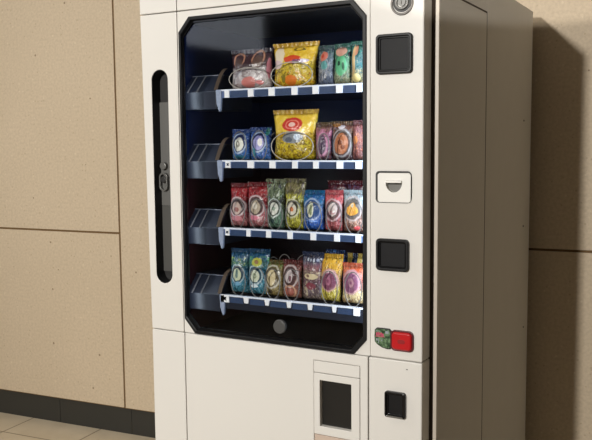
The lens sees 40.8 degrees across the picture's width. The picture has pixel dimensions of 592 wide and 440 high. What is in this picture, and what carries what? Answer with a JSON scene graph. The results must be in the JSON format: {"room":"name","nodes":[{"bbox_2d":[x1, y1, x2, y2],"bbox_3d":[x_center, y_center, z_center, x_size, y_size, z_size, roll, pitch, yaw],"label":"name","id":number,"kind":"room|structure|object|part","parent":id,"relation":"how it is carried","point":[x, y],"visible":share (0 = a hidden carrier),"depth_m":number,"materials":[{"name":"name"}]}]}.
{"room":"vending machine area","nodes":[
{"label":"vending machine area","id":0,"kind":"room"},
{"bbox_2d":[0,412,155,439],"bbox_3d":[-1.256,1.415,0.120,7.000,0.060,7.260,2,6,24],"label":"floor","id":1,"kind":"structure","parent":0,"point":[12,427],"depth_m":3.86,"materials":[{"name":"tile"}]},
{"bbox_2d":[140,0,532,439],"bbox_3d":[0.199,0.209,2.632,0.882,1.835,1.088,2,6,29],"label":"vending machine","id":2,"kind":"object","parent":1,"relation":"on","point":[435,347],"visible":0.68,"depth_m":2.26,"materials":[{"name":"paint"}]},
{"bbox_3d":[-0.381,-0.633,2.288,0.131,0.082,0.057,2,6,29],"label":"header panel","id":3,"kind":"part","parent":2,"relation":"part of","materials":[{"name":"white metal"}]},
{"bbox_3d":[-0.386,-0.132,2.317,0.131,0.915,0.014,2,6,29],"label":"door panel","id":4,"kind":"part","parent":2,"relation":"part of","materials":[{"name":"white metal"}]},
{"bbox_3d":[-0.369,-0.126,2.348,0.060,0.620,0.006,2,6,29],"label":"plate","id":5,"kind":"part","parent":2,"relation":"part of","materials":[{"name":"grey plastic"}]},
{"bbox_3d":[-0.360,0.714,2.413,0.118,0.782,0.057,2,6,29],"label":"panel","id":6,"kind":"part","parent":2,"relation":"part of","materials":[{"name":"white metal"}]},
{"bbox_3d":[-0.064,-0.620,2.115,0.587,0.082,0.057,2,6,29],"label":"header panel","id":7,"kind":"part","parent":2,"relation":"part of","materials":[{"name":"white metal"}]},
{"bbox_2d":[231,183,248,226],"bbox_3d":[-0.168,-0.046,2.367,0.064,0.130,0.039,2,6,29],"label":"snack bag","id":8,"kind":"object","parent":2,"relation":"on","point":[238,190],"visible":0.95,"depth_m":2.35,"materials":[{"name":"red plastic"}]},
{"bbox_2d":[231,247,249,292],"bbox_3d":[-0.167,0.151,2.387,0.066,0.135,0.037,2,6,29],"label":"snack bag","id":9,"kind":"object","parent":2,"relation":"on","point":[239,256],"visible":0.93,"depth_m":2.37,"materials":[{"name":"teal plastic"}]},
{"bbox_2d":[232,129,250,159],"bbox_3d":[-0.160,-0.223,2.344,0.046,0.091,0.050,-3,6,-20],"label":"snack bag","id":10,"kind":"object","parent":2,"relation":"on","point":[239,144],"visible":0.9,"depth_m":2.33,"materials":[{"name":"blue plastic"}]},
{"bbox_2d":[231,47,273,88],"bbox_3d":[-0.127,-0.437,2.306,0.146,0.117,0.048,2,6,29],"label":"snack bag","id":11,"kind":"object","parent":2,"relation":"on","point":[260,58],"visible":0.95,"depth_m":2.29,"materials":[{"name":"plastic"}]},
{"bbox_2d":[248,182,270,227],"bbox_3d":[-0.106,-0.045,2.334,0.055,0.134,0.066,-3,6,-25],"label":"snack bag","id":12,"kind":"object","parent":2,"relation":"on","point":[257,190],"visible":0.86,"depth_m":2.32,"materials":[{"name":"red plastic"}]},
{"bbox_2d":[249,248,270,294],"bbox_3d":[-0.109,0.152,2.354,0.077,0.137,0.041,2,6,29],"label":"snack bag","id":13,"kind":"object","parent":2,"relation":"on","point":[259,258],"visible":0.87,"depth_m":2.34,"materials":[{"name":"teal plastic"}]},
{"bbox_2d":[250,127,271,159],"bbox_3d":[-0.102,-0.223,2.313,0.054,0.096,0.054,-2,6,-17],"label":"snack bag","id":14,"kind":"object","parent":2,"relation":"on","point":[259,141],"visible":0.88,"depth_m":2.30,"materials":[{"name":"blue plastic"}]},
{"bbox_3d":[-0.070,-0.111,2.150,0.558,0.878,0.006,2,6,29],"label":"trim","id":15,"kind":"part","parent":2,"relation":"part of","materials":[{"name":"black plastic"}]},
{"bbox_3d":[-0.069,-0.119,2.144,0.589,0.915,0.012,2,6,29],"label":"window panel","id":16,"kind":"part","parent":2,"relation":"part of","materials":[{"name":"glass"}]},
{"bbox_2d":[266,259,283,296],"bbox_3d":[-0.064,0.169,2.331,0.046,0.108,0.050,-3,6,-21],"label":"snack bag","id":17,"kind":"object","parent":2,"relation":"on","point":[272,280],"visible":0.88,"depth_m":2.32,"materials":[{"name":"beige plastic"}]},
{"bbox_2d":[266,179,286,227],"bbox_3d":[-0.057,-0.048,2.306,0.052,0.143,0.047,-2,6,-12],"label":"snack bag","id":18,"kind":"object","parent":2,"relation":"on","point":[276,188],"visible":0.91,"depth_m":2.29,"materials":[{"name":"green plastic"}]},
{"bbox_3d":[-0.052,0.727,2.244,0.579,0.782,0.057,2,6,29],"label":"panel","id":19,"kind":"part","parent":2,"relation":"part of","materials":[{"name":"white metal"}]},
{"bbox_3d":[-0.043,0.290,2.170,0.039,0.039,0.012,2,6,29],"label":"window knob","id":20,"kind":"part","parent":2,"relation":"part of","materials":[{"name":"grey metal"}]},
{"bbox_3d":[-0.021,-0.356,2.204,0.453,0.021,0.007,2,6,29],"label":"label rail","id":21,"kind":"part","parent":2,"relation":"part of","materials":[{"name":"blue plastic"}]},
{"bbox_2d":[283,259,302,297],"bbox_3d":[-0.009,0.169,2.301,0.067,0.111,0.039,2,6,29],"label":"snack bag","id":22,"kind":"object","parent":2,"relation":"on","point":[291,284],"visible":0.89,"depth_m":2.29,"materials":[{"name":"plastic"}]},
{"bbox_3d":[-0.019,-0.154,2.223,0.453,0.020,0.007,2,6,29],"label":"label rail","id":23,"kind":"part","parent":2,"relation":"part of","materials":[{"name":"blue plastic"}]},
{"bbox_3d":[-0.017,0.043,2.242,0.453,0.020,0.007,2,6,29],"label":"label rail","id":24,"kind":"part","parent":2,"relation":"part of","materials":[{"name":"blue plastic"}]},
{"bbox_2d":[226,273,362,306],"bbox_3d":[0.069,0.220,2.461,0.671,0.012,0.428,2,6,29],"label":"shelf","id":25,"kind":"object","parent":2,"relation":"attached to","point":[237,299],"depth_m":2.30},
{"bbox_2d":[284,178,306,228],"bbox_3d":[-0.003,-0.047,2.278,0.049,0.146,0.059,-3,6,-25],"label":"snack bag","id":26,"kind":"object","parent":2,"relation":"on","point":[295,189],"visible":0.94,"depth_m":2.26,"materials":[{"name":"yellow plastic"}]},
{"bbox_2d":[273,109,318,159],"bbox_3d":[0.000,-0.242,2.257,0.149,0.143,0.048,2,6,29],"label":"snack bag","id":27,"kind":"object","parent":2,"relation":"on","point":[290,145],"visible":0.96,"depth_m":2.24,"materials":[{"name":"yellow plastic"}]},
{"bbox_3d":[-0.015,0.242,2.261,0.453,0.020,0.007,2,6,29],"label":"label rail","id":28,"kind":"part","parent":2,"relation":"part of","materials":[{"name":"blue plastic"}]},
{"bbox_2d":[273,41,319,86],"bbox_3d":[-0.001,-0.436,2.236,0.151,0.126,0.048,2,6,29],"label":"snack bag","id":29,"kind":"object","parent":2,"relation":"on","point":[292,73],"visible":0.92,"depth_m":2.22,"materials":[{"name":"yellow plastic"}]},
{"bbox_2d":[232,224,362,233],"bbox_3d":[0.067,0.021,2.442,0.671,0.012,0.428,2,6,29],"label":"shelf","id":30,"kind":"object","parent":2,"relation":"attached to","point":[241,229],"depth_m":2.27,"materials":[{"name":"white metal"}]},
{"bbox_2d":[238,92,362,102],"bbox_3d":[0.064,-0.378,2.404,0.671,0.012,0.428,2,6,29],"label":"shelf","id":31,"kind":"object","parent":2,"relation":"attached to","point":[243,97],"depth_m":2.43,"materials":[{"name":"black metal"}]},
{"bbox_2d":[302,251,323,299],"bbox_3d":[0.049,0.158,2.268,0.071,0.138,0.039,2,6,29],"label":"snack bag","id":32,"kind":"object","parent":2,"relation":"on","point":[312,261],"visible":0.94,"depth_m":2.25,"materials":[{"name":"plastic"}]},
{"bbox_2d":[304,190,324,229],"bbox_3d":[0.051,-0.029,2.248,0.051,0.114,0.057,-3,6,-21],"label":"snack bag","id":33,"kind":"object","parent":2,"relation":"on","point":[312,214],"visible":0.96,"depth_m":2.23,"materials":[{"name":"blue plastic"}]},
{"bbox_2d":[316,55,318,84],"bbox_3d":[0.064,-0.425,2.279,0.033,0.095,0.036,-3,6,-24],"label":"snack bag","id":34,"kind":"object","parent":2,"relation":"on","point":[317,60],"visible":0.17,"depth_m":2.27,"materials":[{"name":"black plastic"}]},
{"bbox_2d":[316,122,332,159],"bbox_3d":[0.078,-0.220,2.212,0.041,0.106,0.043,-3,6,-20],"label":"snack bag","id":35,"kind":"object","parent":2,"relation":"on","point":[326,127],"visible":0.94,"depth_m":2.20,"materials":[{"name":"pink plastic"}]},
{"bbox_2d":[318,45,334,84],"bbox_3d":[0.083,-0.425,2.189,0.040,0.111,0.043,-3,6,-22],"label":"snack bag","id":36,"kind":"object","parent":2,"relation":"on","point":[326,53],"visible":0.99,"depth_m":2.18,"materials":[{"name":"blue plastic"}]},
{"bbox_2d":[315,433,347,439],"bbox_3d":[0.117,0.710,2.135,0.134,0.269,0.029,2,6,29],"label":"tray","id":37,"kind":"object","parent":2,"relation":"on","point":[318,436],"depth_m":2.12,"materials":[{"name":"beige"}]},
{"bbox_2d":[321,253,343,301],"bbox_3d":[0.100,0.161,2.243,0.046,0.136,0.064,-4,6,-31],"label":"snack bag","id":38,"kind":"object","parent":2,"relation":"on","point":[333,263],"visible":0.97,"depth_m":2.23,"materials":[{"name":"yellow plastic"}]},
{"bbox_2d":[325,189,343,230],"bbox_3d":[0.107,-0.027,2.218,0.061,0.115,0.038,2,6,29],"label":"snack bag","id":39,"kind":"object","parent":2,"relation":"on","point":[333,212],"visible":0.91,"depth_m":2.20,"materials":[{"name":"red plastic"}]},
{"bbox_2d":[326,249,345,296],"bbox_3d":[0.114,0.154,2.313,0.065,0.138,0.032,2,6,29],"label":"snack bag","id":40,"kind":"object","parent":2,"relation":"on","point":[332,251],"visible":0.3,"depth_m":2.30,"materials":[{"name":"plastic"}]},
{"bbox_2d":[328,180,346,212],"bbox_3d":[0.118,-0.045,2.291,0.063,0.138,0.032,2,6,29],"label":"snack bag","id":41,"kind":"object","parent":2,"relation":"on","point":[332,184],"visible":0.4,"depth_m":2.28,"materials":[{"name":"red plastic"}]},
{"bbox_2d":[332,121,352,159],"bbox_3d":[0.130,-0.218,2.186,0.067,0.107,0.039,2,6,29],"label":"snack bag","id":42,"kind":"object","parent":2,"relation":"on","point":[342,145],"visible":0.96,"depth_m":2.17,"materials":[{"name":"plastic"}]},
{"bbox_2d":[334,43,350,83],"bbox_3d":[0.128,-0.424,2.166,0.038,0.113,0.046,-4,6,-29],"label":"snack bag","id":43,"kind":"object","parent":2,"relation":"on","point":[342,51],"visible":0.99,"depth_m":2.15,"materials":[{"name":"green plastic"}]},
{"bbox_2d":[342,262,362,303],"bbox_3d":[0.159,0.175,2.209,0.069,0.115,0.037,2,6,29],"label":"snack bag","id":44,"kind":"object","parent":2,"relation":"on","point":[352,286],"visible":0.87,"depth_m":2.19,"materials":[{"name":"plastic"}]},
{"bbox_2d":[344,190,362,231],"bbox_3d":[0.160,-0.025,2.188,0.064,0.116,0.037,2,6,29],"label":"snack bag","id":45,"kind":"object","parent":2,"relation":"on","point":[353,212],"visible":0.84,"depth_m":2.18,"materials":[{"name":"plastic"}]},
{"bbox_2d":[345,253,362,263],"bbox_3d":[0.169,0.159,2.284,0.060,0.131,0.032,2,6,29],"label":"snack bag","id":46,"kind":"object","parent":2,"relation":"on","point":[350,257],"visible":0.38,"depth_m":2.28,"materials":[{"name":"yellow plastic"}]},
{"bbox_2d":[346,180,362,189],"bbox_3d":[0.171,-0.044,2.263,0.060,0.139,0.031,2,6,29],"label":"snack bag","id":47,"kind":"object","parent":2,"relation":"on","point":[354,184],"visible":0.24,"depth_m":2.26,"materials":[{"name":"red plastic"}]},
{"bbox_2d":[351,40,362,82],"bbox_3d":[0.167,-0.424,2.142,0.033,0.116,0.036,-3,6,-26],"label":"snack bag","id":48,"kind":"object","parent":2,"relation":"on","point":[357,46],"visible":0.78,"depth_m":2.13,"materials":[{"name":"teal plastic"}]},
{"bbox_2d":[353,120,362,159],"bbox_3d":[0.171,-0.217,2.160,0.032,0.109,0.032,-2,6,-16],"label":"snack bag","id":49,"kind":"object","parent":2,"relation":"on","point":[357,124],"visible":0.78,"depth_m":2.15,"materials":[{"name":"pink plastic"}]},
{"bbox_2d":[378,173,410,202],"bbox_3d":[0.247,-0.081,1.975,0.087,0.072,0.020,2,6,29],"label":"coin return","id":50,"kind":"object","parent":2,"relation":"on","point":[392,187],"depth_m":1.97,"materials":[{"name":"white plastic"}]},
{"bbox_3d":[0.267,0.741,2.070,0.144,0.782,0.057,2,6,29],"label":"panel","id":51,"kind":"part","parent":2,"relation":"part of","materials":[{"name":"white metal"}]},
{"bbox_3d":[0.260,-0.149,1.984,0.140,1.000,0.057,2,6,29],"label":"control panel","id":52,"kind":"part","parent":2,"relation":"part of","materials":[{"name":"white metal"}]},
{"bbox_3d":[0.456,0.277,2.197,0.006,1.718,0.421,2,6,29],"label":"panel","id":53,"kind":"part","parent":2,"relation":"part of","materials":[{"name":"paint"}]},
{"bbox_3d":[0.449,-0.624,2.113,0.006,0.082,0.426,2,6,29],"label":"panel","id":54,"kind":"part","parent":2,"relation":"part of","materials":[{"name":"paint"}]},
{"bbox_3d":[0.700,0.189,2.637,0.006,1.805,0.589,2,6,29],"label":"panel","id":55,"kind":"part","parent":2,"relation":"part of","materials":[{"name":"paint"}]},
{"bbox_2d":[0,0,591,439],"bbox_3d":[0.190,-0.449,3.247,7.000,2.772,0.062,2,6,24],"label":"wall","id":56,"kind":"structure","parent":0,"point":[76,303],"depth_m":3.73,"materials":[{"name":"stone"}]},
{"bbox_2d":[0,389,155,437],"bbox_3d":[0.205,0.994,3.390,7.000,0.127,0.041,2,6,24],"label":"baseboard","id":57,"kind":"structure","parent":56,"relation":"attached to","point":[117,419],"depth_m":3.93,"materials":[{"name":"black tile"}]}
]}

